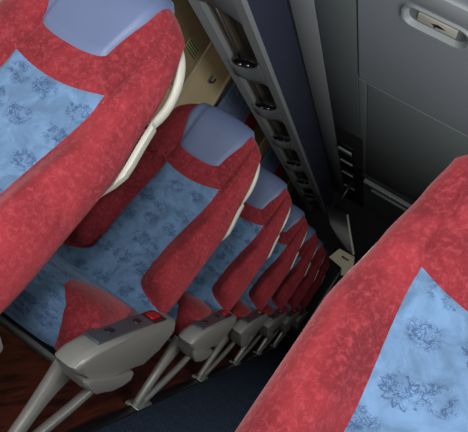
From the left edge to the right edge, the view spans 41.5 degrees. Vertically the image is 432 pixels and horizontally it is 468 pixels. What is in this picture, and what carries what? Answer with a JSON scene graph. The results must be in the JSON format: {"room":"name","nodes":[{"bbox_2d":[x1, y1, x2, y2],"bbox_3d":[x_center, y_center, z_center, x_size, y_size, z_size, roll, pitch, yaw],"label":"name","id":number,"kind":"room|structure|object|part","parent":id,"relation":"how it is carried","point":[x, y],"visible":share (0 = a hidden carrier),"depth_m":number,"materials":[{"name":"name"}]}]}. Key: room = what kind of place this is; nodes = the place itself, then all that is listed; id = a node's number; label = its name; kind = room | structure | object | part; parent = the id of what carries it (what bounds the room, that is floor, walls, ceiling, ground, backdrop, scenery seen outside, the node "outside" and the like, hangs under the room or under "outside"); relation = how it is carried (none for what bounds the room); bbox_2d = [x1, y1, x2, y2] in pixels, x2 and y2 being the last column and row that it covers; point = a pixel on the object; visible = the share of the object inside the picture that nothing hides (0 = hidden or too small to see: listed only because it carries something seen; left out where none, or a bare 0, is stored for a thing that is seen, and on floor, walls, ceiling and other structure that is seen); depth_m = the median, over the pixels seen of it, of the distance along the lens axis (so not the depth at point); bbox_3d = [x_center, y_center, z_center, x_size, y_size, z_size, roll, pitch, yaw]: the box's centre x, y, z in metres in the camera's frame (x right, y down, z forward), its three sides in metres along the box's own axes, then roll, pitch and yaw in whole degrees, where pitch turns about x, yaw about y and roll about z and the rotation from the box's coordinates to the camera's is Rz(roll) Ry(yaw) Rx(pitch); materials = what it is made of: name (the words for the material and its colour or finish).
{"room":"vehicle interior","nodes":[
{"label":"vehicle interior","id":0,"kind":"room"},
{"bbox_2d":[0,325,295,431],"bbox_3d":[0.150,1.115,3.959,2.670,0.060,8.550,32,-1,14],"label":"floor","id":1,"kind":"structure","parent":0,"point":[22,369],"depth_m":2.12,"materials":[{"name":"red wood"}]},
{"bbox_2d":[0,0,185,352],"bbox_3d":[-0.742,-0.181,0.956,1.048,1.095,0.850,32,-1,14],"label":"passenger seat","id":2,"kind":"object","parent":1,"relation":"on","point":[84,83],"visible":1,"depth_m":1.12,"materials":[{"name":"red fabric"}]},
{"bbox_3d":[-0.477,0.197,0.711,0.068,0.158,0.590,32,-1,14],"label":"armrest","id":3,"kind":"part","parent":2,"relation":"part of","materials":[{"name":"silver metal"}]},
{"bbox_3d":[-0.472,-0.094,1.083,0.453,0.491,0.158,32,-1,14],"label":"panel","id":4,"kind":"part","parent":2,"relation":"part of","materials":[{"name":"blue fabric"}]},
{"bbox_3d":[-0.147,-0.243,1.226,0.061,0.210,0.082,32,-1,14],"label":"grab handle","id":5,"kind":"part","parent":2,"relation":"part of","materials":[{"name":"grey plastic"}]},
{"bbox_2d":[0,103,260,431],"bbox_3d":[-0.555,-0.049,1.847,1.048,1.095,0.850,32,-1,14],"label":"passenger seat","id":6,"kind":"object","parent":1,"relation":"on","point":[103,299],"visible":0.59,"depth_m":1.92,"materials":[{"name":"fabric"}]},
{"bbox_3d":[-0.741,0.156,1.792,0.930,0.024,0.425,32,-1,14],"label":"seat frame","id":7,"kind":"part","parent":6,"relation":"part of","materials":[{"name":"black plastic"}]},
{"bbox_3d":[-0.466,0.458,1.494,0.040,0.302,0.146,32,-1,14],"label":"leg","id":8,"kind":"part","parent":6,"relation":"part of","materials":[{"name":"silver metal"}]},
{"bbox_2d":[3,253,137,346],"bbox_3d":[-0.487,0.214,1.743,0.456,0.152,0.539,32,-1,14],"label":"seat cushion","id":9,"kind":"object","parent":6,"relation":"on","point":[60,303],"depth_m":1.49,"materials":[{"name":"blue fabric"}]},
{"bbox_3d":[-0.290,0.329,1.602,0.068,0.158,0.590,32,-1,14],"label":"armrest","id":10,"kind":"part","parent":6,"relation":"part of","materials":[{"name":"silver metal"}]},
{"bbox_3d":[-0.285,0.283,1.535,0.047,0.065,0.290,32,-1,14],"label":"control panel","id":11,"kind":"part","parent":6,"relation":"part of","materials":[{"name":"grey plastic"}]},
{"bbox_3d":[-0.285,0.038,1.974,0.453,0.491,0.158,32,-1,14],"label":"panel","id":12,"kind":"part","parent":6,"relation":"part of","materials":[{"name":"blue fabric"}]},
{"bbox_3d":[-0.233,-0.051,2.033,0.472,0.728,0.283,32,-1,14],"label":"backrest","id":13,"kind":"part","parent":6,"relation":"part of","materials":[{"name":"red fabric"}]},
{"bbox_3d":[0.039,-0.111,2.117,0.061,0.210,0.082,32,-1,14],"label":"grab handle","id":14,"kind":"part","parent":6,"relation":"part of","materials":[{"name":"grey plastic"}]},
{"bbox_2d":[94,339,294,431],"bbox_3d":[0.166,1.082,3.945,0.400,0.012,8.480,32,-1,14],"label":"carpet","id":15,"kind":"object","parent":1,"relation":"on","point":[219,403],"visible":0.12,"depth_m":2.87,"materials":[{"name":"blue carpet"}]},
{"bbox_2d":[288,249,354,351],"bbox_3d":[0.839,0.856,6.152,0.295,1.148,0.036,32,-1,14],"label":"board","id":16,"kind":"object","parent":15,"relation":"on","point":[345,260],"visible":0.86,"depth_m":6.14,"materials":[{"name":"plastic"}]},
{"bbox_3d":[0.816,0.936,6.149,0.030,0.988,0.028,32,-1,14],"label":"post","id":17,"kind":"part","parent":16,"relation":"part of","materials":[{"name":"black plastic"}]},
{"bbox_2d":[125,167,291,409],"bbox_3d":[-0.369,0.083,2.738,1.048,1.095,0.850,32,-1,14],"label":"passenger seat","id":18,"kind":"object","parent":1,"relation":"on","point":[202,316],"visible":0.28,"depth_m":2.79,"materials":[{"name":"red fabric"}]},
{"bbox_3d":[-0.362,0.714,2.370,0.060,0.027,0.160,32,-1,14],"label":"foot plate","id":19,"kind":"part","parent":18,"relation":"part of","materials":[{"name":"silver metal"}]},
{"bbox_3d":[-0.280,0.590,2.385,0.040,0.302,0.146,32,-1,14],"label":"leg","id":20,"kind":"part","parent":18,"relation":"part of","materials":[{"name":"silver metal"}]},
{"bbox_2d":[167,302,178,319],"bbox_3d":[-0.300,0.346,2.635,0.456,0.152,0.539,32,-1,14],"label":"seat cushion","id":21,"kind":"object","parent":18,"relation":"on","point":[173,312],"depth_m":2.34,"materials":[{"name":"blue fabric"}]},
{"bbox_3d":[-0.103,0.461,2.493,0.068,0.158,0.590,32,-1,14],"label":"armrest","id":22,"kind":"part","parent":18,"relation":"part of","materials":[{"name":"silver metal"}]},
{"bbox_3d":[-0.098,0.415,2.426,0.047,0.065,0.290,32,-1,14],"label":"control panel","id":23,"kind":"part","parent":18,"relation":"part of","materials":[{"name":"grey plastic"}]},
{"bbox_3d":[-0.098,0.170,2.865,0.453,0.491,0.158,32,-1,14],"label":"panel","id":24,"kind":"part","parent":18,"relation":"part of","materials":[{"name":"blue fabric"}]},
{"bbox_3d":[-0.046,0.081,2.924,0.472,0.728,0.283,32,-1,14],"label":"backrest","id":25,"kind":"part","parent":18,"relation":"part of","materials":[{"name":"red fabric"}]},
{"bbox_3d":[0.226,0.022,3.008,0.061,0.210,0.082,32,-1,14],"label":"grab handle","id":26,"kind":"part","parent":18,"relation":"part of","materials":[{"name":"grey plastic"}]},
{"bbox_2d":[191,204,307,381],"bbox_3d":[-0.182,0.215,3.629,1.048,1.095,0.850,32,-1,14],"label":"passenger seat","id":27,"kind":"object","parent":1,"relation":"on","point":[249,314],"visible":0.19,"depth_m":3.67,"materials":[{"name":"red fabric"}]},
{"bbox_3d":[-0.175,0.846,3.261,0.060,0.027,0.160,32,-1,14],"label":"foot plate","id":28,"kind":"part","parent":27,"relation":"part of","materials":[{"name":"silver metal"}]},
{"bbox_3d":[-0.093,0.723,3.276,0.040,0.302,0.146,32,-1,14],"label":"leg","id":29,"kind":"part","parent":27,"relation":"part of","materials":[{"name":"silver metal"}]},
{"bbox_3d":[0.083,0.593,3.384,0.068,0.158,0.590,32,-1,14],"label":"armrest","id":30,"kind":"part","parent":27,"relation":"part of","materials":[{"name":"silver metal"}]},
{"bbox_3d":[0.089,0.547,3.317,0.047,0.065,0.290,32,-1,14],"label":"control panel","id":31,"kind":"part","parent":27,"relation":"part of","materials":[{"name":"grey plastic"}]},
{"bbox_3d":[0.088,0.302,3.756,0.453,0.491,0.158,32,-1,14],"label":"panel","id":32,"kind":"part","parent":27,"relation":"part of","materials":[{"name":"blue fabric"}]},
{"bbox_3d":[0.140,0.213,3.815,0.472,0.728,0.283,32,-1,14],"label":"backrest","id":33,"kind":"part","parent":27,"relation":"part of","materials":[{"name":"red fabric"}]},
{"bbox_2d":[229,225,318,364],"bbox_3d":[0.005,0.347,4.521,1.048,1.095,0.850,32,-1,14],"label":"passenger seat","id":34,"kind":"object","parent":1,"relation":"on","point":[273,308],"visible":0.18,"depth_m":4.56,"materials":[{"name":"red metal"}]},
{"bbox_3d":[0.011,0.978,4.152,0.060,0.027,0.160,32,-1,14],"label":"foot plate","id":35,"kind":"part","parent":34,"relation":"part of","materials":[{"name":"silver metal"}]},
{"bbox_3d":[0.094,0.855,4.168,0.040,0.302,0.146,32,-1,14],"label":"leg","id":36,"kind":"part","parent":34,"relation":"part of","materials":[{"name":"silver metal"}]},
{"bbox_3d":[0.270,0.725,4.275,0.068,0.158,0.590,32,-1,14],"label":"armrest","id":37,"kind":"part","parent":34,"relation":"part of","materials":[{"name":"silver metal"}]},
{"bbox_3d":[0.275,0.680,4.209,0.047,0.065,0.290,32,-1,14],"label":"control panel","id":38,"kind":"part","parent":34,"relation":"part of","materials":[{"name":"grey plastic"}]},
{"bbox_3d":[0.275,0.434,4.647,0.453,0.491,0.158,32,-1,14],"label":"panel","id":39,"kind":"part","parent":34,"relation":"part of","materials":[{"name":"red fabric"}]},
{"bbox_3d":[0.327,0.346,4.706,0.472,0.728,0.283,32,-1,14],"label":"backrest","id":40,"kind":"part","parent":34,"relation":"part of","materials":[{"name":"red fabric"}]},
{"bbox_2d":[253,239,325,354],"bbox_3d":[0.191,0.479,5.412,1.048,1.095,0.850,32,-1,14],"label":"passenger seat","id":41,"kind":"object","parent":1,"relation":"on","point":[309,278],"visible":0.12,"depth_m":5.45,"materials":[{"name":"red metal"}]},
{"bbox_3d":[0.280,0.987,5.059,0.040,0.302,0.146,32,-1,14],"label":"leg","id":42,"kind":"part","parent":41,"relation":"part of","materials":[{"name":"silver metal"}]},
{"bbox_3d":[0.457,0.858,5.166,0.068,0.158,0.590,32,-1,14],"label":"armrest","id":43,"kind":"part","parent":41,"relation":"part of","materials":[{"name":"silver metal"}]},
{"bbox_3d":[0.462,0.812,5.100,0.047,0.065,0.290,32,-1,14],"label":"control panel","id":44,"kind":"part","parent":41,"relation":"part of","materials":[{"name":"grey plastic"}]},
{"bbox_3d":[0.514,0.478,5.597,0.472,0.728,0.283,32,-1,14],"label":"backrest","id":45,"kind":"part","parent":41,"relation":"part of","materials":[{"name":"red fabric"}]},
{"bbox_2d":[270,249,330,347],"bbox_3d":[0.378,0.612,6.303,1.048,1.095,0.850,32,-1,14],"label":"passenger seat","id":46,"kind":"object","parent":1,"relation":"on","point":[300,308],"visible":0.12,"depth_m":6.34,"materials":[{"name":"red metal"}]},
{"bbox_3d":[0.467,1.119,5.950,0.040,0.302,0.146,32,-1,14],"label":"leg","id":47,"kind":"part","parent":46,"relation":"part of","materials":[{"name":"silver metal"}]},
{"bbox_3d":[0.643,0.990,6.058,0.068,0.158,0.590,32,-1,14],"label":"armrest","id":48,"kind":"part","parent":46,"relation":"part of","materials":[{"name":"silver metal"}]},
{"bbox_3d":[0.701,0.610,6.488,0.472,0.728,0.283,32,-1,14],"label":"backrest","id":49,"kind":"part","parent":46,"relation":"part of","materials":[{"name":"red fabric"}]},
{"bbox_3d":[0.827,1.481,3.773,1.090,0.040,8.530,32,-1,14],"label":"trim","id":50,"kind":"structure","parent":1,"relation":"on","visible":0},
{"bbox_2d":[235,155,467,431],"bbox_3d":[0.361,0.464,0.562,1.048,1.095,0.850,32,-1,14],"label":"passenger seat","id":51,"kind":"object","parent":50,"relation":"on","point":[385,349],"visible":1,"depth_m":0.85,"materials":[{"name":"red fabric"}]},
{"bbox_3d":[0.240,0.315,0.802,0.454,0.473,0.151,32,-1,14],"label":"panel","id":52,"kind":"part","parent":51,"relation":"part of","materials":[{"name":"blue fabric"}]},
{"bbox_2d":[173,45,294,193],"bbox_3d":[-0.445,-0.417,4.311,0.060,2.020,8.550,32,-1,14],"label":"wall","id":53,"kind":"structure","parent":0,"point":[198,90],"depth_m":4.07,"materials":[{"name":"beige plastic"}]},
{"bbox_2d":[155,42,212,114],"bbox_3d":[-0.466,-0.827,3.225,0.022,0.940,1.220,32,-1,14],"label":"window","id":54,"kind":"structure","parent":53,"relation":"in","point":[210,45],"depth_m":3.79,"materials":[{"name":"beige plastic"}]},
{"bbox_3d":[-0.473,-0.831,3.227,0.003,0.880,1.160,32,-1,14],"label":"pane glass","id":55,"kind":"part","parent":54,"relation":"part of","materials":[{"name":"clear glass"}]},
{"bbox_2d":[169,0,210,89],"bbox_3d":[-0.352,-1.007,3.227,0.014,0.443,1.150,32,-1,14],"label":"window blind","id":56,"kind":"object","parent":54,"relation":"attached to","point":[191,26],"visible":0.2,"depth_m":3.52,"materials":[{"name":"beige plastic"}]},
{"bbox_2d":[185,37,198,59],"bbox_3d":[-0.245,-0.977,3.614,0.004,0.064,0.200,32,-1,14],"label":"sticker","id":57,"kind":"object","parent":54,"relation":"attached to","point":[190,46],"visible":0.89,"depth_m":3.60,"materials":[{"name":"green paper"}]},
{"bbox_2d":[207,74,215,83],"bbox_3d":[-0.143,-0.904,4.098,0.046,0.060,0.044,32,-1,14],"label":"coat hook","id":58,"kind":"object","parent":53,"relation":"attached to","point":[211,75],"visible":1,"depth_m":4.09,"materials":[{"name":"grey plastic"}]},
{"bbox_2d":[217,81,256,129],"bbox_3d":[-0.107,-0.555,4.818,0.032,0.947,0.970,32,-1,14],"label":"curtain","id":59,"kind":"object","parent":53,"relation":"hanging from","point":[232,102],"visible":0.15,"depth_m":4.61,"materials":[{"name":"blue fabric"}]},
{"bbox_2d":[210,74,266,149],"bbox_3d":[-0.067,-0.544,5.128,0.022,0.940,1.650,32,-1,14],"label":"window","id":60,"kind":"structure","parent":53,"relation":"in","point":[229,77],"depth_m":4.33,"materials":[{"name":"beige plastic"}]},
{"bbox_2d":[214,78,265,146],"bbox_3d":[0.047,-0.725,5.131,0.014,0.443,1.580,32,-1,14],"label":"window blind","id":61,"kind":"object","parent":60,"relation":"attached to","point":[259,135],"visible":0.09,"depth_m":5.56,"materials":[{"name":"beige plastic"}]},
{"bbox_2d":[260,147,283,176],"bbox_3d":[0.262,-0.293,6.580,0.032,0.947,0.930,32,-1,14],"label":"curtain","id":62,"kind":"object","parent":53,"relation":"hanging from","point":[270,162],"visible":0.14,"depth_m":6.44,"materials":[{"name":"blue fabric"}]},
{"bbox_2d":[279,169,289,183],"bbox_3d":[0.458,-0.434,7.092,0.014,0.443,1.630,32,-1,14],"label":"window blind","id":63,"kind":"object","parent":53,"relation":"attached to","point":[283,176],"visible":0.07,"depth_m":7.52,"materials":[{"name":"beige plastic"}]},
{"bbox_2d":[290,188,391,334],"bbox_3d":[1.548,0.905,8.141,2.670,2.020,0.060,32,-1,14],"label":"wall","id":64,"kind":"structure","parent":0,"point":[367,227],"depth_m":8.20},
{"bbox_2d":[67,335,297,431],"bbox_3d":[-0.015,0.969,3.999,0.040,0.010,8.480,32,-1,14],"label":"trim","id":65,"kind":"structure","parent":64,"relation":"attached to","point":[108,419],"depth_m":2.56,"materials":[{"name":"black plastic"}]},
{"bbox_2d":[289,0,345,196],"bbox_3d":[0.609,-0.881,4.380,0.165,0.014,8.080,32,-1,14],"label":"trim","id":66,"kind":"structure","parent":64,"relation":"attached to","point":[303,11],"depth_m":4.05,"materials":[{"name":"grey plastic"}]},
{"bbox_2d":[337,141,355,192],"bbox_3d":[1.183,-0.463,6.428,0.160,0.023,2.100,32,-1,14],"label":"air vent","id":67,"kind":"object","parent":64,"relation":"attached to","point":[346,155],"visible":0.82,"depth_m":6.02,"materials":[{"name":"black plastic"}]},
{"bbox_2d":[334,124,362,206],"bbox_3d":[1.263,-0.433,6.588,0.267,0.014,3.410,32,-1,14],"label":"trim","id":68,"kind":"structure","parent":64,"relation":"attached to","point":[343,136],"depth_m":5.53,"materials":[{"name":"black plastic"}]},
{"bbox_2d":[324,168,361,255],"bbox_3d":[1.139,-0.067,5.962,0.510,0.752,0.067,32,-1,14],"label":"monitor","id":69,"kind":"object","parent":68,"relation":"hanging from","point":[339,221],"visible":1,"depth_m":5.95,"materials":[{"name":"grey plastic"}]},
{"bbox_2d":[334,0,466,223],"bbox_3d":[1.202,-0.546,3.985,2.670,0.048,8.550,32,-1,14],"label":"ceiling","id":70,"kind":"structure","parent":0,"point":[385,210],"depth_m":7.01,"materials":[{"name":"grey plastic"}]},
{"bbox_2d":[188,0,333,213],"bbox_3d":[0.392,-0.760,4.212,0.223,0.469,7.700,32,-1,14],"label":"luggage rack","id":71,"kind":"object","parent":70,"relation":"attached to","point":[257,41],"visible":1,"depth_m":3.48,"materials":[{"name":"grey plastic"}]},
{"bbox_3d":[0.056,-0.765,3.102,0.132,0.053,0.120,32,-1,14],"label":"lamp dish","id":72,"kind":"part","parent":71,"relation":"part of","materials":[{"name":"black plastic"}]},
{"bbox_3d":[0.196,-0.666,3.770,0.132,0.053,0.120,32,-1,14],"label":"lamp dish","id":73,"kind":"part","parent":71,"relation":"part of","materials":[{"name":"black plastic"}]},
{"bbox_3d":[0.390,-0.601,4.189,0.050,0.049,7.700,32,-1,14],"label":"aisle rail","id":74,"kind":"part","parent":71,"relation":"part of","materials":[{"name":"grey plastic"}]},
{"bbox_3d":[0.348,-0.558,4.497,0.132,0.053,0.120,32,-1,14],"label":"lamp dish","id":75,"kind":"part","parent":71,"relation":"part of","materials":[{"name":"black plastic"}]},
{"bbox_3d":[0.510,-0.444,5.272,0.132,0.053,0.120,32,-1,14],"label":"lamp dish","id":76,"kind":"part","parent":71,"relation":"part of","materials":[{"name":"black plastic"}]},
{"bbox_3d":[0.673,-0.329,6.046,0.132,0.053,0.120,32,-1,14],"label":"lamp dish","id":77,"kind":"part","parent":71,"relation":"part of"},
{"bbox_2d":[314,0,359,136],"bbox_3d":[0.429,-1.022,2.674,0.235,0.014,4.660,32,-1,14],"label":"trim","id":78,"kind":"structure","parent":70,"relation":"attached to","point":[337,19],"depth_m":3.47,"materials":[{"name":"grey plastic"}]},
{"bbox_2d":[359,78,367,173],"bbox_3d":[1.020,-0.616,4.864,0.060,0.011,2.540,32,-1,14],"label":"trim","id":79,"kind":"structure","parent":70,"relation":"attached to","point":[363,86],"depth_m":4.25,"materials":[{"name":"grey plastic"}]},
{"bbox_2d":[363,178,411,211],"bbox_3d":[1.651,-0.151,6.346,0.720,0.048,0.420,32,-1,14],"label":"ceiling bar","id":80,"kind":"object","parent":70,"relation":"attached to","point":[380,192],"visible":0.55,"depth_m":6.21,"materials":[{"name":"grey plastic"}]},
{"bbox_2d":[358,0,467,135],"bbox_3d":[0.815,-0.775,2.231,0.860,0.058,2.630,32,-1,14],"label":"door","id":81,"kind":"structure","parent":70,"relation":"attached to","point":[418,65],"depth_m":2.86,"materials":[{"name":"grey plastic"}]},
{"bbox_2d":[366,83,467,201],"bbox_3d":[1.352,-0.405,4.763,0.745,0.014,2.540,32,-1,14],"label":"overhead bin door","id":82,"kind":"structure","parent":70,"relation":"attached to","point":[408,148],"depth_m":4.24,"materials":[{"name":"grey plastic"}]}
]}

